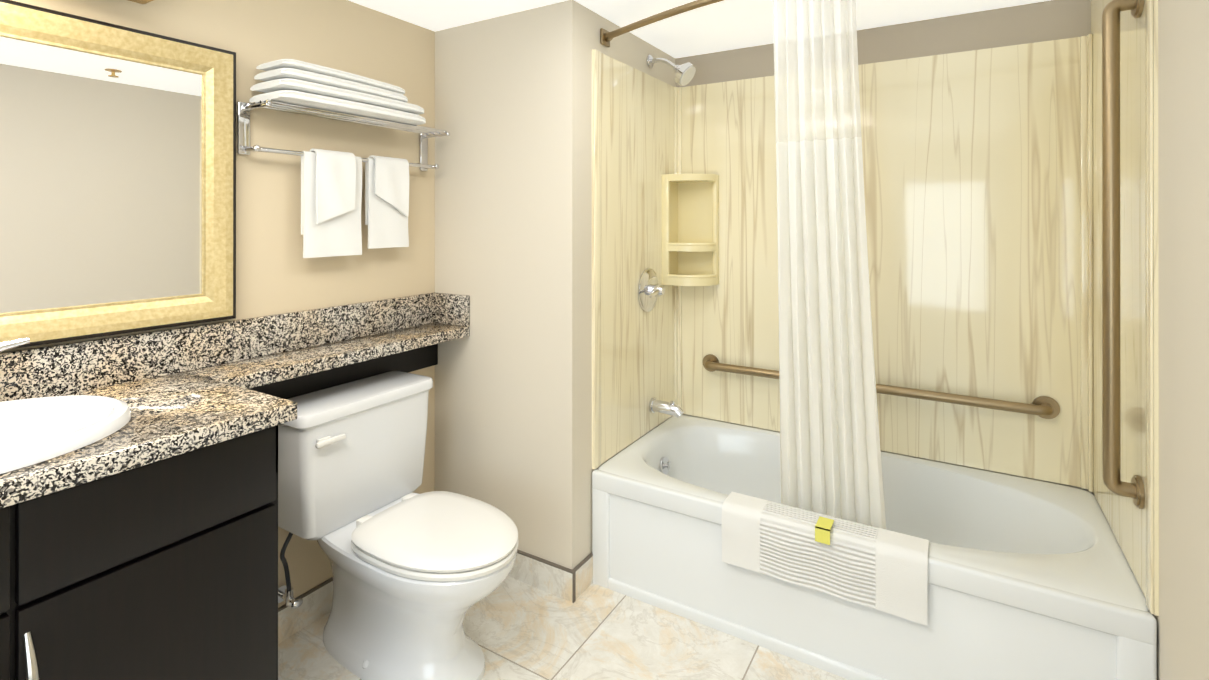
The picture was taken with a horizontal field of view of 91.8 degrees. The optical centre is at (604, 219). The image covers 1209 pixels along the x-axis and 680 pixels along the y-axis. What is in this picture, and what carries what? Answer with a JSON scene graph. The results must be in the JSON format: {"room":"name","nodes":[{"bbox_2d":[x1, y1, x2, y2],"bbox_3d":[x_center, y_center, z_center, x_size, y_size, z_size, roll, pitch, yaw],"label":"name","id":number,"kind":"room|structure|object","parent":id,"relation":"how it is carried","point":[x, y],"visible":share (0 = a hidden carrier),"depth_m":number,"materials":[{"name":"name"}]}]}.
{"room":"bathroom","nodes":[
{"label":"bathroom","id":0,"kind":"room"},
{"bbox_2d":[0,0,434,607],"bbox_3d":[-1.647,0.284,0.968,0.100,2.130,3.484,0,0,31],"label":"wall","id":1,"kind":"structure","parent":0,"point":[276,272],"depth_m":1.94,"materials":[{"name":"beige paint"}]},
{"bbox_2d":[0,0,235,348],"bbox_3d":[-1.427,-0.100,1.197,0.039,0.785,1.263,0,0,31],"label":"mirror","id":2,"kind":"object","parent":1,"relation":"attached to","point":[117,179],"visible":1,"depth_m":1.49,"materials":[{"name":"gold mirror"}]},
{"bbox_2d":[128,0,153,3],"bbox_3d":[-1.381,-0.632,1.168,0.150,0.156,0.800,0,0,31],"label":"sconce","id":3,"kind":"object","parent":1,"relation":"attached to","point":[142,1],"visible":1,"depth_m":1.50,"materials":[{"name":"gold metal"}]},
{"bbox_2d":[237,59,449,257],"bbox_3d":[-0.839,-0.177,2.031,0.185,0.605,0.738,0,0,31],"label":"shelf rack","id":4,"kind":"object","parent":1,"relation":"attached to","point":[331,191],"visible":1,"depth_m":1.95,"materials":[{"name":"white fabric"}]},
{"bbox_2d":[278,577,332,643],"bbox_3d":[-0.943,1.297,2.028,0.011,0.107,0.939,0,0,31],"label":"baseboard","id":5,"kind":"structure","parent":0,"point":[317,602],"depth_m":1.94,"materials":[{"name":"beige tile"}]},
{"bbox_2d":[435,0,675,568],"bbox_3d":[-0.198,0.286,2.705,0.790,2.130,0.989,0,0,31],"label":"wall","id":6,"kind":"structure","parent":0,"point":[513,261],"depth_m":2.20,"materials":[{"name":"beige paint"}]},
{"bbox_2d":[508,549,581,602],"bbox_3d":[-0.395,1.297,2.238,0.674,0.107,0.014,0,0,31],"label":"baseboard","id":7,"kind":"structure","parent":6,"relation":"attached to","point":[568,584],"depth_m":2.12,"materials":[{"name":"beige tile"}]},
{"bbox_2d":[646,55,695,85],"bbox_3d":[0.290,-0.650,2.542,0.214,0.154,0.100,0,0,31],"label":"shower head","id":8,"kind":"object","parent":6,"relation":"attached to","point":[684,74],"visible":1,"depth_m":2.50},
{"bbox_2d":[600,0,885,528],"bbox_3d":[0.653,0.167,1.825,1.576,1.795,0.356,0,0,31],"label":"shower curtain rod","id":9,"kind":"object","parent":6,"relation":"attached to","point":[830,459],"visible":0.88,"depth_m":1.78,"materials":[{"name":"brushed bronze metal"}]},
{"bbox_2d":[772,0,885,528],"bbox_3d":[0.679,0.173,1.810,0.330,1.783,0.356,0,0,31],"label":"shower curtain","id":10,"kind":"object","parent":9,"relation":"hanging from","point":[830,453],"depth_m":1.78,"materials":[{"name":"white fabric"}]},
{"bbox_2d":[278,576,847,679],"bbox_3d":[-0.379,1.374,0.780,2.465,0.050,4.473,0,0,31],"label":"floor","id":11,"kind":"structure","parent":0,"point":[514,629],"depth_m":1.85,"materials":[{"name":"tile"}]},
{"bbox_2d":[0,292,469,679],"bbox_3d":[-1.119,0.806,1.202,0.559,1.086,2.532,0,0,31],"label":"bathroom vanity","id":12,"kind":"object","parent":11,"relation":"on","point":[138,506],"visible":1,"depth_m":1.24,"materials":[{"name":"brown wood"}]},
{"bbox_2d":[0,337,131,473],"bbox_3d":[-1.211,0.414,1.076,0.464,0.302,0.540,0,0,31],"label":"sink","id":13,"kind":"object","parent":12,"relation":"in","point":[47,427],"depth_m":1.27,"materials":[{"name":"white ceramic"}]},
{"bbox_2d":[278,371,517,679],"bbox_3d":[-0.605,0.960,1.819,0.782,0.779,0.510,0,0,31],"label":"toilet","id":14,"kind":"object","parent":11,"relation":"on","point":[416,576],"visible":0.94,"depth_m":1.75,"materials":[{"name":"white ceramic"}]},
{"bbox_2d":[592,415,1156,679],"bbox_3d":[0.819,1.149,2.101,1.571,0.427,0.769,0,0,31],"label":"bathtub","id":15,"kind":"object","parent":11,"relation":"on","point":[1029,579],"visible":0.83,"depth_m":1.87,"materials":[{"name":"white ceramic"}]},
{"bbox_2d":[722,492,928,624],"bbox_3d":[0.653,1.011,1.786,0.585,0.198,0.115,0,0,31],"label":"bath mat","id":16,"kind":"object","parent":15,"relation":"on","point":[883,570],"visible":1,"depth_m":1.74,"materials":[{"name":"white fabric"}]},
{"bbox_2d":[348,0,1049,57],"bbox_3d":[-0.379,-0.806,0.782,2.465,0.050,4.473,0,0,31],"label":"ceiling","id":17,"kind":"structure","parent":0,"point":[724,25],"depth_m":2.23,"materials":[{"name":"white paint"}]},
{"bbox_2d":[676,0,1093,494],"bbox_3d":[1.087,0.286,2.450,1.675,2.130,0.100,0,0,31],"label":"wall","id":18,"kind":"structure","parent":0,"point":[1050,20],"depth_m":2.26,"materials":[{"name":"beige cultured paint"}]},
{"bbox_2d":[592,0,1158,615],"bbox_3d":[0.823,0.087,2.108,1.575,1.693,0.759,0,0,31],"label":"wall","id":19,"kind":"structure","parent":18,"relation":"attached to","point":[982,180],"depth_m":2.23,"materials":[{"name":"stone"}]},
{"bbox_2d":[638,268,664,311],"bbox_3d":[0.220,0.311,2.545,0.074,0.190,0.196,0,0,31],"label":"shower valve","id":20,"kind":"object","parent":19,"relation":"attached to","point":[650,290],"visible":1,"depth_m":2.53,"materials":[{"name":"silver metal"}]},
{"bbox_2d":[649,398,683,417],"bbox_3d":[0.275,0.827,2.561,0.151,0.070,0.064,0,0,31],"label":"tub spout","id":21,"kind":"object","parent":19,"relation":"attached to","point":[666,407],"visible":1,"depth_m":2.55,"materials":[{"name":"silver metal"}]},
{"bbox_2d":[662,174,718,285],"bbox_3d":[0.397,0.048,2.701,0.216,0.505,0.167,0,0,31],"label":"caddy","id":22,"kind":"object","parent":19,"relation":"attached to","point":[690,229],"visible":1,"depth_m":2.73,"materials":[{"name":"beige plastic"}]},
{"bbox_2d":[703,354,1059,418],"bbox_3d":[1.017,0.670,2.380,1.335,0.080,0.074,0,0,31],"label":"horizontal grab bar","id":23,"kind":"object","parent":19,"relation":"attached to","point":[1046,407],"visible":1,"depth_m":2.19,"materials":[{"name":"brown metal"}]},
{"bbox_2d":[1102,0,1144,508],"bbox_3d":[1.322,0.070,1.499,0.074,1.320,0.080,0,0,31],"label":"vertical grab bar","id":24,"kind":"object","parent":19,"relation":"attached to","point":[1111,423],"visible":0.98,"depth_m":1.50,"materials":[{"name":"brown metal"}]},
{"bbox_2d":[1094,0,1208,679],"bbox_3d":[0.608,0.283,0.128,0.100,2.130,4.373,0,0,31],"label":"wall","id":25,"kind":"structure","parent":0,"point":[1182,619],"depth_m":1.22,"materials":[{"name":"beige paint"}]}
]}

